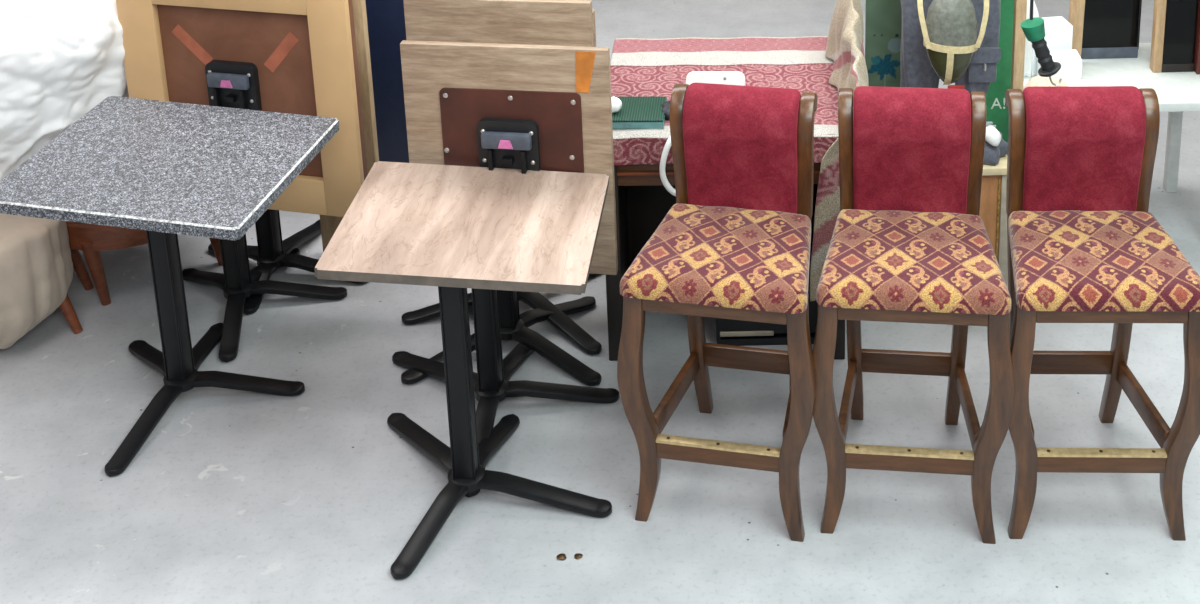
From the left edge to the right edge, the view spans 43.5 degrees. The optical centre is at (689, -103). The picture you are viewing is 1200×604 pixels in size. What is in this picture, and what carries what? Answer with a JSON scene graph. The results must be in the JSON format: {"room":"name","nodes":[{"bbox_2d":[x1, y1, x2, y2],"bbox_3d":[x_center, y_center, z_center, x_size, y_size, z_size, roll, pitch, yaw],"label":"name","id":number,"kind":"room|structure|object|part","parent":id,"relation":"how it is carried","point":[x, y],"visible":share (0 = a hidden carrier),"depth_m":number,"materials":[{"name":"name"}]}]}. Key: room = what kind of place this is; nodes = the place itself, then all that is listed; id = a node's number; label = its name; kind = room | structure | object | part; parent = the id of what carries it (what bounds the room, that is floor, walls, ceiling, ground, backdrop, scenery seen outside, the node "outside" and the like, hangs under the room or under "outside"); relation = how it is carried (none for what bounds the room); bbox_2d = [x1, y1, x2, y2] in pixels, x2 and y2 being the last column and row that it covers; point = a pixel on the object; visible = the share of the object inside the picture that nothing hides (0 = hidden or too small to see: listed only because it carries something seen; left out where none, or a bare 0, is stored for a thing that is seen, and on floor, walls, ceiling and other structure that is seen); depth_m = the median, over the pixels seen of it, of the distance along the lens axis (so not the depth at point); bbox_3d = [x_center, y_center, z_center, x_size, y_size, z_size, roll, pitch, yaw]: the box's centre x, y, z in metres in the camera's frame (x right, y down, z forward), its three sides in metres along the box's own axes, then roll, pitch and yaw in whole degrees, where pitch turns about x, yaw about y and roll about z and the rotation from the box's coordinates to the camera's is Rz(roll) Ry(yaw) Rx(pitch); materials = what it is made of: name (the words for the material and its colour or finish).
{"room":"second-hand shop","nodes":[
{"label":"second-hand shop","id":0,"kind":"room"},
{"bbox_2d":[0,0,1199,603],"bbox_3d":[0.230,1.318,4.752,7.000,0.100,6.600,-1,16,0],"label":"floor","id":1,"kind":"structure","parent":0,"point":[311,496],"depth_m":3.94,"materials":[{"name":"paint"}]},
{"bbox_2d":[59,249,93,333],"bbox_3d":[-2.070,1.181,4.692,0.323,0.305,0.295,-5,17,-13],"label":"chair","id":2,"kind":"object","parent":1,"relation":"on","point":[66,306],"visible":0.16,"depth_m":4.80,"materials":[{"name":"brown wood"}]},
{"bbox_2d":[0,213,72,348],"bbox_3d":[-2.160,1.151,4.581,0.503,0.369,0.426,-1,16,0],"label":"chair cover","id":3,"kind":"object","parent":2,"relation":"on","point":[36,264],"visible":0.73,"depth_m":4.48,"materials":[{"name":"beige fabric"}]},
{"bbox_2d":[0,0,128,179],"bbox_3d":[-2.254,0.520,4.732,1.060,0.767,0.740,-1,16,0],"label":"sheet","id":4,"kind":"object","parent":3,"relation":"on","point":[60,59],"visible":0.57,"depth_m":4.50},
{"bbox_3d":[-1.953,1.209,4.621,0.148,0.285,0.051,7,18,26],"label":"leg","id":5,"kind":"part","parent":2,"relation":"part of","materials":[{"name":"brown wood"}]},
{"bbox_3d":[-1.984,1.153,4.823,0.046,0.280,0.107,8,18,28],"label":"leg","id":6,"kind":"part","parent":2,"relation":"part of","materials":[{"name":"brown wood"}]},
{"bbox_2d":[66,221,222,305],"bbox_3d":[-1.840,0.942,4.912,0.580,0.631,0.580,13,21,40],"label":"wooden chair","id":7,"kind":"object","parent":1,"relation":"on","point":[92,239],"visible":0.07,"depth_m":4.65,"materials":[{"name":"brown wood"}]},
{"bbox_3d":[-1.864,1.179,4.722,0.050,0.281,0.113,-1,16,0],"label":"leg","id":8,"kind":"part","parent":7,"relation":"part of","materials":[{"name":"brown wood"}]},
{"bbox_3d":[-1.839,0.977,4.921,0.570,0.085,0.590,-1,16,0],"label":"seat rail","id":9,"kind":"part","parent":7,"relation":"part of","materials":[{"name":"brown wood"}]},
{"bbox_3d":[-1.583,1.103,4.968,0.080,0.276,0.050,-11,18,-29],"label":"leg","id":10,"kind":"part","parent":7,"relation":"part of","materials":[{"name":"brown wood"}]},
{"bbox_2d":[0,96,338,476],"bbox_3d":[-1.437,1.067,4.186,0.736,0.760,0.718,2,16,11],"label":"cafe table","id":11,"kind":"object","parent":1,"relation":"on","point":[164,169],"visible":0.98,"depth_m":4.13,"materials":[{"name":"grey stone"}]},
{"bbox_3d":[-1.491,1.448,4.121,0.054,0.065,0.363,2,16,13],"label":"leg","id":12,"kind":"part","parent":11,"relation":"part of","materials":[{"name":"black metal"}]},
{"bbox_3d":[-1.568,1.364,4.418,0.054,0.065,0.351,-15,21,-39],"label":"leg","id":13,"kind":"part","parent":11,"relation":"part of","materials":[{"name":"black metal"}]},
{"bbox_3d":[-1.450,1.349,4.461,0.058,0.065,0.355,-1,16,0],"label":"leg","id":14,"kind":"part","parent":11,"relation":"part of","materials":[{"name":"black metal"}]},
{"bbox_3d":[-1.279,1.393,4.297,0.345,0.065,0.054,-2,16,-2],"label":"leg","id":15,"kind":"part","parent":11,"relation":"part of","materials":[{"name":"black metal"}]},
{"bbox_2d":[116,0,367,361],"bbox_3d":[-1.368,0.749,4.639,0.498,1.116,0.658,-14,20,-37],"label":"cafe table","id":16,"kind":"object","parent":1,"relation":"on","point":[299,57],"visible":0.78,"depth_m":4.55,"materials":[{"name":"beige wood"}]},
{"bbox_3d":[-1.682,0.575,4.651,0.125,0.775,0.026,3,17,14],"label":"frame rail","id":17,"kind":"part","parent":16,"relation":"part of","materials":[{"name":"beige wood"}]},
{"bbox_3d":[-1.548,1.238,4.856,0.308,0.065,0.054,11,20,37],"label":"leg","id":18,"kind":"part","parent":16,"relation":"part of","materials":[{"name":"black metal"}]},
{"bbox_3d":[-1.378,0.275,4.484,0.517,0.120,0.026,3,17,14],"label":"frame rail","id":19,"kind":"part","parent":16,"relation":"part of","materials":[{"name":"beige wood"}]},
{"bbox_3d":[-1.402,1.306,4.606,0.054,0.065,0.329,-4,16,-9],"label":"leg","id":20,"kind":"part","parent":16,"relation":"part of","materials":[{"name":"black metal"}]},
{"bbox_3d":[-1.381,1.216,4.918,0.054,0.065,0.339,3,17,16],"label":"leg","id":21,"kind":"part","parent":16,"relation":"part of","materials":[{"name":"black metal"}]},
{"bbox_3d":[-1.364,0.906,4.666,0.517,0.116,0.026,3,17,14],"label":"frame rail","id":22,"kind":"part","parent":16,"relation":"part of","materials":[{"name":"beige wood"}]},
{"bbox_3d":[-1.263,1.253,4.781,0.333,0.065,0.054,-3,16,-7],"label":"leg","id":23,"kind":"part","parent":16,"relation":"part of","materials":[{"name":"black metal"}]},
{"bbox_3d":[-1.059,0.605,4.499,0.125,0.775,0.026,3,17,14],"label":"frame rail","id":24,"kind":"part","parent":16,"relation":"part of","materials":[{"name":"beige wood"}]},
{"bbox_2d":[208,0,378,314],"bbox_3d":[-1.324,0.720,4.863,0.471,1.046,0.528,-10,18,-29],"label":"cafe table","id":25,"kind":"object","parent":1,"relation":"on","point":[271,253],"visible":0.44,"depth_m":4.86,"materials":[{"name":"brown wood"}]},
{"bbox_3d":[-1.503,1.188,5.026,0.315,0.065,0.054,10,19,33],"label":"leg","id":26,"kind":"part","parent":25,"relation":"part of","materials":[{"name":"black metal"}]},
{"bbox_3d":[-1.381,1.244,4.819,0.054,0.066,0.251,0,16,4],"label":"leg","id":27,"kind":"part","parent":25,"relation":"part of","materials":[{"name":"black metal"}]},
{"bbox_3d":[-1.324,1.161,5.103,0.054,0.065,0.354,3,17,16],"label":"leg","id":28,"kind":"part","parent":25,"relation":"part of","materials":[{"name":"black metal"}]},
{"bbox_3d":[-1.208,1.214,4.910,0.336,0.065,0.054,2,16,10],"label":"leg","id":29,"kind":"part","parent":25,"relation":"part of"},
{"bbox_2d":[320,215,342,251],"bbox_3d":[-1.128,0.684,4.852,0.220,1.120,0.016,3,17,14],"label":"plywood board","id":30,"kind":"object","parent":1,"relation":"on","point":[329,224],"visible":0.02,"depth_m":4.98,"materials":[{"name":"brown wood"}]},
{"bbox_2d":[365,2,378,155],"bbox_3d":[-1.133,0.670,4.901,0.220,1.120,0.016,3,17,14],"label":"plywood board","id":31,"kind":"object","parent":1,"relation":"on","point":[365,2],"visible":0.03,"depth_m":4.86,"materials":[{"name":"beige wood"}]},
{"bbox_2d":[365,0,408,162],"bbox_3d":[-1.010,0.465,5.279,0.500,1.300,0.030,-1,16,0],"label":"panel","id":32,"kind":"object","parent":1,"relation":"on","point":[385,18],"visible":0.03,"depth_m":5.31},
{"bbox_2d":[315,161,611,578],"bbox_3d":[-0.534,1.158,3.795,0.660,0.763,0.693,-1,16,0],"label":"cafe table","id":33,"kind":"object","parent":1,"relation":"on","point":[451,228],"visible":1,"depth_m":3.73,"materials":[{"name":"beige laminate"}]},
{"bbox_3d":[-0.698,1.463,4.008,0.054,0.065,0.416,-13,20,-36],"label":"leg","id":34,"kind":"part","parent":33,"relation":"part of","materials":[{"name":"black metal"}]},
{"bbox_3d":[-0.635,1.549,3.705,0.054,0.065,0.327,6,17,23],"label":"leg","id":35,"kind":"part","parent":33,"relation":"part of","materials":[{"name":"black metal"}]},
{"bbox_3d":[-0.529,1.461,4.000,0.054,0.065,0.326,3,17,14],"label":"leg","id":36,"kind":"part","parent":33,"relation":"part of","materials":[{"name":"black metal"}]},
{"bbox_3d":[-0.383,1.513,3.811,0.383,0.065,0.054,2,16,12],"label":"leg","id":37,"kind":"part","parent":33,"relation":"part of","materials":[{"name":"black metal"}]},
{"bbox_2d":[401,0,601,385],"bbox_3d":[-0.557,0.817,4.395,0.585,1.086,0.511,-1,16,0],"label":"cafe table","id":38,"kind":"object","parent":1,"relation":"on","point":[529,22],"visible":0.38,"depth_m":4.29,"materials":[{"name":"brown wood"}]},
{"bbox_3d":[-0.688,1.344,4.421,0.346,0.065,0.054,-12,19,-32],"label":"leg","id":39,"kind":"part","parent":38,"relation":"part of","materials":[{"name":"black metal"}]},
{"bbox_3d":[-0.658,1.279,4.644,0.054,0.065,0.357,-14,20,-38],"label":"leg","id":40,"kind":"part","parent":38,"relation":"part of","materials":[{"name":"black metal"}]},
{"bbox_3d":[-0.402,1.341,4.406,0.358,0.065,0.054,11,20,36],"label":"leg","id":41,"kind":"part","parent":38,"relation":"part of","materials":[{"name":"black metal"}]},
{"bbox_3d":[-0.423,1.280,4.620,0.331,0.065,0.054,-16,21,-41],"label":"leg","id":42,"kind":"part","parent":38,"relation":"part of","materials":[{"name":"black metal"}]},
{"bbox_2d":[401,10,601,354],"bbox_3d":[-0.520,0.803,4.637,0.660,0.976,0.503,4,17,17],"label":"cafe table","id":43,"kind":"object","parent":1,"relation":"on","point":[558,319],"visible":0.2,"depth_m":4.59,"materials":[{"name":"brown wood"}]},
{"bbox_3d":[-0.715,1.269,4.683,0.365,0.065,0.054,-5,17,-13],"label":"leg","id":44,"kind":"part","parent":43,"relation":"part of","materials":[{"name":"black metal"}]},
{"bbox_3d":[-0.404,1.290,4.586,0.054,0.065,0.390,-16,22,-41],"label":"leg","id":45,"kind":"part","parent":43,"relation":"part of","materials":[{"name":"black metal"}]},
{"bbox_2d":[392,40,618,496],"bbox_3d":[-0.507,0.904,4.111,0.529,1.073,0.715,-9,18,-24],"label":"cafe table","id":46,"kind":"object","parent":1,"relation":"on","point":[525,107],"visible":0.68,"depth_m":4.00,"materials":[{"name":"brown wood"}]},
{"bbox_3d":[-0.715,1.370,4.332,0.409,0.065,0.054,11,20,37],"label":"leg","id":47,"kind":"part","parent":46,"relation":"part of","materials":[{"name":"black metal"}]},
{"bbox_3d":[-0.560,1.455,4.024,0.054,0.065,0.385,-1,16,2],"label":"leg","id":48,"kind":"part","parent":46,"relation":"part of","materials":[{"name":"black metal"}]},
{"bbox_3d":[-0.473,0.701,4.029,0.385,0.395,0.006,1,16,8],"label":"mounting plate","id":49,"kind":"part","parent":46,"relation":"part of","materials":[{"name":"brown wood"}]},
{"bbox_3d":[-0.512,1.354,4.373,0.054,0.065,0.350,3,17,13],"label":"leg","id":50,"kind":"part","parent":46,"relation":"part of","materials":[{"name":"black metal"}]},
{"bbox_3d":[-0.376,1.394,4.224,0.356,0.065,0.054,-3,16,-5],"label":"leg","id":51,"kind":"part","parent":46,"relation":"part of","materials":[{"name":"black metal"}]},
{"bbox_2d":[557,553,566,559],"bbox_3d":[-0.310,1.597,3.633,0.025,0.007,0.022,-1,16,0],"label":"scrap","id":52,"kind":"object","parent":1,"relation":"on","point":[561,556],"visible":1,"depth_m":3.63,"materials":[{"name":"brown"}]},
{"bbox_2d":[574,553,582,558],"bbox_3d":[-0.269,1.596,3.634,0.022,0.006,0.019,-1,16,0],"label":"scrap","id":53,"kind":"object","parent":1,"relation":"on","point":[578,555],"visible":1,"depth_m":3.63,"materials":[{"name":"brown"}]},
{"bbox_2d":[617,83,817,541],"bbox_3d":[0.108,1.021,3.788,0.480,1.010,0.544,2,16,12],"label":"counter stool","id":54,"kind":"object","parent":1,"relation":"on","point":[734,243],"visible":1,"depth_m":3.71,"materials":[{"name":"red fabric"}]},
{"bbox_3d":[-0.124,1.237,3.679,0.089,0.664,0.066,2,16,12],"label":"leg","id":55,"kind":"part","parent":54,"relation":"part of","materials":[{"name":"brown wood"}]},
{"bbox_3d":[-0.017,0.651,3.908,0.045,0.339,0.111,2,16,12],"label":"post","id":56,"kind":"part","parent":54,"relation":"part of","materials":[{"name":"brown wood"}]},
{"bbox_3d":[0.018,1.120,4.065,0.064,0.670,0.117,2,16,12],"label":"leg","id":57,"kind":"part","parent":54,"relation":"part of","materials":[{"name":"brown wood"}]},
{"bbox_3d":[0.102,0.905,3.736,0.414,0.062,0.428,2,16,12],"label":"seat frame","id":58,"kind":"part","parent":54,"relation":"part of","materials":[{"name":"brown wood"}]},
{"bbox_2d":[620,204,810,313],"bbox_3d":[0.092,0.866,3.683,0.447,0.056,0.426,2,16,12],"label":"seat cushion","id":59,"kind":"object","parent":54,"relation":"on","point":[740,256],"depth_m":3.60,"materials":[{"name":"multicoloured fabric"}]},
{"bbox_3d":[0.138,0.641,3.856,0.292,0.320,0.135,2,16,12],"label":"backrest","id":60,"kind":"part","parent":54,"relation":"part of","materials":[{"name":"fabric"}]},
{"bbox_3d":[0.258,1.252,3.597,0.089,0.664,0.066,2,16,12],"label":"leg","id":61,"kind":"part","parent":54,"relation":"part of","materials":[{"name":"brown wood"}]},
{"bbox_3d":[0.299,0.664,3.840,0.045,0.339,0.111,2,16,12],"label":"post","id":62,"kind":"part","parent":54,"relation":"part of","materials":[{"name":"brown wood"}]},
{"bbox_2d":[606,134,844,360],"bbox_3d":[0.111,0.916,4.656,0.700,0.730,0.740,-1,16,2],"label":"side table","id":63,"kind":"object","parent":1,"relation":"on","point":[642,201],"visible":0.17,"depth_m":4.42,"materials":[{"name":"brown wood"}]},
{"bbox_3d":[-0.222,1.024,4.352,0.045,0.706,0.045,-1,16,2],"label":"leg","id":64,"kind":"part","parent":63,"relation":"part of","materials":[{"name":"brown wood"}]},
{"bbox_3d":[-0.214,0.925,4.667,0.020,0.660,0.660,-1,16,2],"label":"panel","id":65,"kind":"part","parent":63,"relation":"part of","materials":[{"name":"brown wood"}]},
{"bbox_3d":[0.097,0.782,4.257,0.660,0.010,0.008,-1,16,2],"label":"apron moulding","id":66,"kind":"part","parent":63,"relation":"part of","materials":[{"name":"brown wood"}]},
{"bbox_3d":[0.113,0.893,4.754,0.630,0.660,0.015,-1,16,2],"label":"panel","id":67,"kind":"part","parent":63,"relation":"part of","materials":[{"name":"brown wood"}]},
{"bbox_2d":[610,36,837,164],"bbox_3d":[0.111,0.726,4.597,0.796,0.342,0.753,-1,16,2],"label":"cloth","id":68,"kind":"object","parent":63,"relation":"on","point":[639,67],"visible":0.43,"depth_m":4.65,"materials":[{"name":"fabric"}]},
{"bbox_2d":[612,96,666,128],"bbox_3d":[-0.161,0.619,4.326,0.183,0.024,0.171,0,16,3],"label":"box","id":69,"kind":"object","parent":68,"relation":"on","point":[645,112],"visible":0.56,"depth_m":4.28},
{"bbox_2d":[611,96,621,112],"bbox_3d":[-0.218,0.592,4.297,0.050,0.044,0.048,-1,16,0],"label":"ornament","id":70,"kind":"object","parent":69,"relation":"on","point":[616,102],"visible":0.59,"depth_m":4.28,"materials":[{"name":"plastic"}]},
{"bbox_2d":[661,100,669,119],"bbox_3d":[-0.057,0.612,4.328,0.052,0.036,0.096,-1,16,0],"label":"pouch","id":71,"kind":"object","parent":68,"relation":"on","point":[666,105],"visible":0.54,"depth_m":4.30,"materials":[{"name":"fabric"}]},
{"bbox_2d":[659,136,675,196],"bbox_3d":[0.005,0.741,4.225,0.088,0.202,0.190,11,20,37],"label":"hose","id":72,"kind":"object","parent":68,"relation":"on","point":[669,188],"visible":0.52,"depth_m":4.17,"materials":[{"name":"plastic"}]},
{"bbox_2d":[686,71,744,85],"bbox_3d":[0.077,0.556,4.428,0.175,0.080,0.100,0,16,3],"label":"caddy","id":73,"kind":"object","parent":68,"relation":"on","point":[727,77],"visible":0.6,"depth_m":4.41,"materials":[{"name":"plastic"}]},
{"bbox_2d":[810,0,868,300],"bbox_3d":[0.468,0.734,4.492,0.164,0.852,0.709,1,16,9],"label":"cloth","id":74,"kind":"object","parent":63,"relation":"on","point":[845,47],"visible":0.43,"depth_m":4.25,"materials":[{"name":"beige fabric"}]},
{"bbox_3d":[0.428,1.014,4.333,0.045,0.706,0.045,-1,16,2],"label":"leg","id":75,"kind":"part","parent":63,"relation":"part of","materials":[{"name":"brown wood"}]},
{"bbox_2d":[716,212,817,345],"bbox_3d":[0.248,1.155,4.537,0.350,0.331,0.213,-1,16,0],"label":"crate","id":76,"kind":"object","parent":1,"relation":"on","point":[728,331],"visible":0.23,"depth_m":4.47,"materials":[{"name":"plastic"}]},
{"bbox_3d":[0.171,1.301,4.472,0.160,0.014,0.008,-1,16,0],"label":"rail","id":77,"kind":"part","parent":76,"relation":"part of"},
{"bbox_3d":[0.244,1.001,4.495,0.350,0.012,0.210,-1,16,0],"label":"lid","id":78,"kind":"part","parent":76,"relation":"part of","materials":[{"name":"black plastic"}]},
{"bbox_2d":[865,0,901,86],"bbox_3d":[0.669,0.640,5.045,0.160,1.020,0.012,-1,16,0],"label":"painted panel","id":79,"kind":"object","parent":1,"relation":"on","point":[883,18],"visible":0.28,"depth_m":4.99,"materials":[{"name":"green paint"}]},
{"bbox_2d":[812,86,1013,543],"bbox_3d":[0.550,1.021,3.751,0.480,1.010,0.544,1,16,7],"label":"counter stool","id":80,"kind":"object","parent":1,"relation":"on","point":[910,242],"visible":1,"depth_m":3.68,"materials":[{"name":"red fabric"}]},
{"bbox_3d":[0.335,1.244,3.621,0.089,0.664,0.066,1,16,7],"label":"leg","id":81,"kind":"part","parent":80,"relation":"part of","materials":[{"name":"brown wood"}]},
{"bbox_3d":[0.405,0.656,3.860,0.045,0.339,0.111,1,16,7],"label":"post","id":82,"kind":"part","parent":80,"relation":"part of","materials":[{"name":"brown wood"}]},
{"bbox_3d":[0.438,1.123,4.019,0.064,0.670,0.117,1,16,7],"label":"leg","id":83,"kind":"part","parent":80,"relation":"part of","materials":[{"name":"brown wood"}]},
{"bbox_3d":[0.564,0.642,3.822,0.292,0.320,0.135,1,16,7],"label":"backrest","id":84,"kind":"part","parent":80,"relation":"part of","materials":[{"name":"fabric"}]},
{"bbox_3d":[0.546,0.906,3.699,0.414,0.062,0.428,1,16,7],"label":"seat frame","id":85,"kind":"part","parent":80,"relation":"part of","materials":[{"name":"brown wood"}]},
{"bbox_2d":[816,209,1010,314],"bbox_3d":[0.539,0.866,3.645,0.447,0.056,0.426,1,16,7],"label":"seat cushion","id":86,"kind":"object","parent":80,"relation":"on","point":[921,260],"depth_m":3.55,"materials":[{"name":"multicoloured fabric"}]},
{"bbox_3d":[0.721,1.127,3.984,0.064,0.670,0.117,1,16,7],"label":"leg","id":87,"kind":"part","parent":80,"relation":"part of","materials":[{"name":"brown wood"}]},
{"bbox_3d":[0.727,0.660,3.821,0.045,0.339,0.111,1,16,7],"label":"post","id":88,"kind":"part","parent":80,"relation":"part of","materials":[{"name":"brown wood"}]},
{"bbox_3d":[0.723,1.248,3.574,0.089,0.664,0.066,1,16,7],"label":"leg","id":89,"kind":"part","parent":80,"relation":"part of","materials":[{"name":"brown wood"}]},
{"bbox_2d":[979,154,1007,285],"bbox_3d":[0.858,1.018,4.670,0.235,0.494,0.230,-1,16,0],"label":"base cabinet","id":90,"kind":"object","parent":1,"relation":"on","point":[993,214],"visible":0.22,"depth_m":4.54,"materials":[{"name":"beige paint"}]},
{"bbox_2d":[983,131,1007,165],"bbox_3d":[0.863,0.750,4.584,0.214,0.078,0.197,-1,16,0],"label":"jacket","id":91,"kind":"object","parent":90,"relation":"on","point":[992,154],"visible":0.16,"depth_m":4.51,"materials":[{"name":"grey fabric"}]},
{"bbox_2d":[985,122,1000,145],"bbox_3d":[0.892,0.706,4.533,0.064,0.060,0.125,-7,17,-18],"label":"shoe","id":92,"kind":"object","parent":91,"relation":"on","point":[993,136],"visible":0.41,"depth_m":4.49,"materials":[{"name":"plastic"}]},
{"bbox_2d":[986,0,1013,153],"bbox_3d":[0.990,0.673,4.944,0.165,1.000,0.023,-1,16,0],"label":"sign","id":93,"kind":"object","parent":1,"relation":"on","point":[996,109],"visible":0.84,"depth_m":4.91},
{"bbox_2d":[1011,0,1026,91],"bbox_3d":[0.901,0.609,4.812,0.353,1.200,0.420,-1,16,0],"label":"rail","id":94,"kind":"object","parent":1,"relation":"on","point":[1020,6],"visible":0.02,"depth_m":4.73,"materials":[{"name":"brown wood"}]},
{"bbox_2d":[900,0,1000,94],"bbox_3d":[0.823,0.464,4.724,0.325,0.730,0.156,-1,16,0],"label":"trousers","id":95,"kind":"object","parent":94,"relation":"hanging from","point":[917,71],"visible":0.38,"depth_m":4.69,"materials":[{"name":"grey fabric"}]},
{"bbox_3d":[0.750,0.501,4.744,0.178,0.650,0.127,-1,16,0],"label":"trouser leg","id":96,"kind":"part","parent":95,"relation":"part of","materials":[{"name":"grey fabric"}]},
{"bbox_3d":[0.900,0.448,4.737,0.170,0.550,0.125,-1,16,0],"label":"trouser leg","id":97,"kind":"part","parent":95,"relation":"part of","materials":[{"name":"grey fabric"}]},
{"bbox_2d":[917,0,988,88],"bbox_3d":[0.792,0.327,4.585,0.216,0.498,0.225,-1,16,0],"label":"pouch","id":98,"kind":"object","parent":94,"relation":"hanging from","point":[949,30],"visible":0.95,"depth_m":4.51,"materials":[{"name":"grey fabric"}]},
{"bbox_2d":[1005,86,1199,540],"bbox_3d":[0.993,1.016,3.734,0.480,1.010,0.544,-1,16,3],"label":"counter stool","id":99,"kind":"object","parent":1,"relation":"on","point":[1084,244],"visible":1,"depth_m":3.66,"materials":[{"name":"brown wood"}]},
{"bbox_3d":[0.862,1.122,3.992,0.064,0.670,0.117,-1,16,3],"label":"leg","id":100,"kind":"part","parent":99,"relation":"part of","materials":[{"name":"brown wood"}]},
{"bbox_3d":[0.831,0.654,3.831,0.045,0.339,0.111,-1,16,3],"label":"post","id":101,"kind":"part","parent":99,"relation":"part of","materials":[{"name":"brown wood"}]},
{"bbox_3d":[0.793,1.243,3.587,0.089,0.664,0.066,-1,16,3],"label":"leg","id":102,"kind":"part","parent":99,"relation":"part of","materials":[{"name":"brown wood"}]},
{"bbox_3d":[0.992,0.637,3.806,0.292,0.320,0.135,-1,16,3],"label":"backrest","id":103,"kind":"part","parent":99,"relation":"part of","materials":[{"name":"fabric"}]},
{"bbox_2d":[1008,210,1199,311],"bbox_3d":[0.986,0.862,3.628,0.447,0.056,0.426,-1,16,3],"label":"seat cushion","id":104,"kind":"object","parent":99,"relation":"on","point":[1063,260],"depth_m":3.54,"materials":[{"name":"fabric"}]},
{"bbox_3d":[0.989,0.901,3.682,0.414,0.062,0.428,-1,16,3],"label":"seat frame","id":105,"kind":"part","parent":99,"relation":"part of","materials":[{"name":"brown wood"}]},
{"bbox_3d":[1.147,1.119,3.979,0.064,0.670,0.117,-1,16,3],"label":"leg","id":106,"kind":"part","parent":99,"relation":"part of","materials":[{"name":"brown wood"}]},
{"bbox_3d":[1.155,0.651,3.817,0.045,0.339,0.111,-1,16,3],"label":"post","id":107,"kind":"part","parent":99,"relation":"part of","materials":[{"name":"brown wood"}]},
{"bbox_3d":[1.183,1.239,3.570,0.089,0.664,0.066,-1,16,3],"label":"leg","id":108,"kind":"part","parent":99,"relation":"part of","materials":[{"name":"brown wood"}]},
{"bbox_2d":[1023,43,1199,192],"bbox_3d":[1.419,0.851,5.104,0.700,0.550,0.520,-1,16,0],"label":"table","id":109,"kind":"object","parent":1,"relation":"on","point":[1177,92],"visible":0.16,"depth_m":5.01,"materials":[{"name":"white"}]},
{"bbox_2d":[1024,0,1038,76],"bbox_3d":[1.109,0.455,5.005,0.119,0.288,0.107,-15,21,-39],"label":"bag","id":110,"kind":"object","parent":109,"relation":"on","point":[1028,45],"visible":0.21,"depth_m":4.97,"materials":[{"name":"white plastic"}]},
{"bbox_2d":[1024,75,1067,87],"bbox_3d":[1.153,0.613,4.845,0.144,0.070,0.102,-1,16,0],"label":"cloth","id":111,"kind":"object","parent":109,"relation":"on","point":[1038,80],"visible":0.44,"depth_m":4.83,"materials":[{"name":"beige fabric"}]},
{"bbox_2d":[1032,16,1072,75],"bbox_3d":[1.202,0.499,5.043,0.140,0.170,0.100,-4,16,-8],"label":"box","id":112,"kind":"object","parent":109,"relation":"on","point":[1058,31],"visible":0.4,"depth_m":4.99,"materials":[{"name":"white cardboard"}]},
{"bbox_2d":[1036,49,1082,80],"bbox_3d":[1.218,0.564,4.942,0.130,0.100,0.100,0,16,3],"label":"box","id":113,"kind":"object","parent":109,"relation":"on","point":[1070,60],"visible":0.47,"depth_m":4.89,"materials":[{"name":"white cardboard"}]},
{"bbox_2d":[1068,0,1084,56],"bbox_3d":[1.307,0.334,5.048,0.059,0.482,0.049,-1,16,0],"label":"plank","id":114,"kind":"object","parent":109,"relation":"on","point":[1077,7],"visible":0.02,"depth_m":5.05,"materials":[{"name":"beige wood"}]},
{"bbox_2d":[1064,79,1115,85],"bbox_3d":[1.299,0.623,4.850,0.160,0.035,0.100,-1,16,1],"label":"box","id":115,"kind":"object","parent":109,"relation":"on","point":[1094,82],"visible":0.24,"depth_m":4.86,"materials":[{"name":"white cardboard"}]},
{"bbox_2d":[1081,0,1141,58],"bbox_3d":[1.434,0.373,5.154,0.210,0.341,0.130,-1,16,0],"label":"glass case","id":116,"kind":"object","parent":109,"relation":"on","point":[1111,28],"visible":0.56,"depth_m":5.12,"materials":[{"name":"black glass"}]},
{"bbox_3d":[1.532,0.375,5.103,0.010,0.300,0.012,-1,16,0],"label":"frame post","id":117,"kind":"part","parent":116,"relation":"part of","materials":[{"name":"black plastic"}]},
{"bbox_3d":[1.718,0.801,5.310,0.040,0.520,0.040,-1,16,0],"label":"leg","id":118,"kind":"part","parent":109,"relation":"part of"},
{"bbox_2d":[1150,0,1199,73],"bbox_3d":[1.649,0.357,5.013,0.208,0.440,0.165,-1,16,0],"label":"display cabinet","id":119,"kind":"object","parent":109,"relation":"on","point":[1175,42],"visible":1,"depth_m":4.99,"materials":[{"name":"beige wood"}]},
{"bbox_3d":[1.561,0.369,4.977,0.030,0.440,0.040,-1,16,0],"label":"post","id":120,"kind":"part","parent":119,"relation":"part of","materials":[{"name":"brown wood"}]},
{"bbox_3d":[1.633,0.569,5.019,0.110,0.030,0.012,-1,16,0],"label":"door rail","id":121,"kind":"part","parent":119,"relation":"part of","materials":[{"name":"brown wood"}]},
{"bbox_3d":[1.629,0.372,4.962,0.100,0.400,0.004,-1,16,0],"label":"glass door","id":122,"kind":"part","parent":119,"relation":"part of","materials":[{"name":"black glass"}]},
{"bbox_3d":[1.701,0.373,4.953,0.034,0.440,0.040,-1,16,0],"label":"post","id":123,"kind":"part","parent":119,"relation":"part of","materials":[{"name":"red wood"}]},
{"bbox_3d":[0.159,-1.853,3.838,7.000,0.100,6.600,-1,16,0],"label":"ceiling","id":124,"kind":"structure","parent":0,"visible":0},
{"bbox_2d":[1020,0,1061,85],"bbox_3d":[0.985,-0.612,3.993,0.126,2.405,0.068,-1,16,0],"label":"tool","id":125,"kind":"object","parent":124,"relation":"hanging from","point":[1033,29],"visible":1,"depth_m":4.28,"materials":[{"name":"black rubber"}]},
{"bbox_3d":[0.947,-0.710,3.965,0.015,2.200,0.010,-1,16,0],"label":"cord","id":126,"kind":"part","parent":125,"relation":"part of","materials":[{"name":"black rubber"}]}
]}

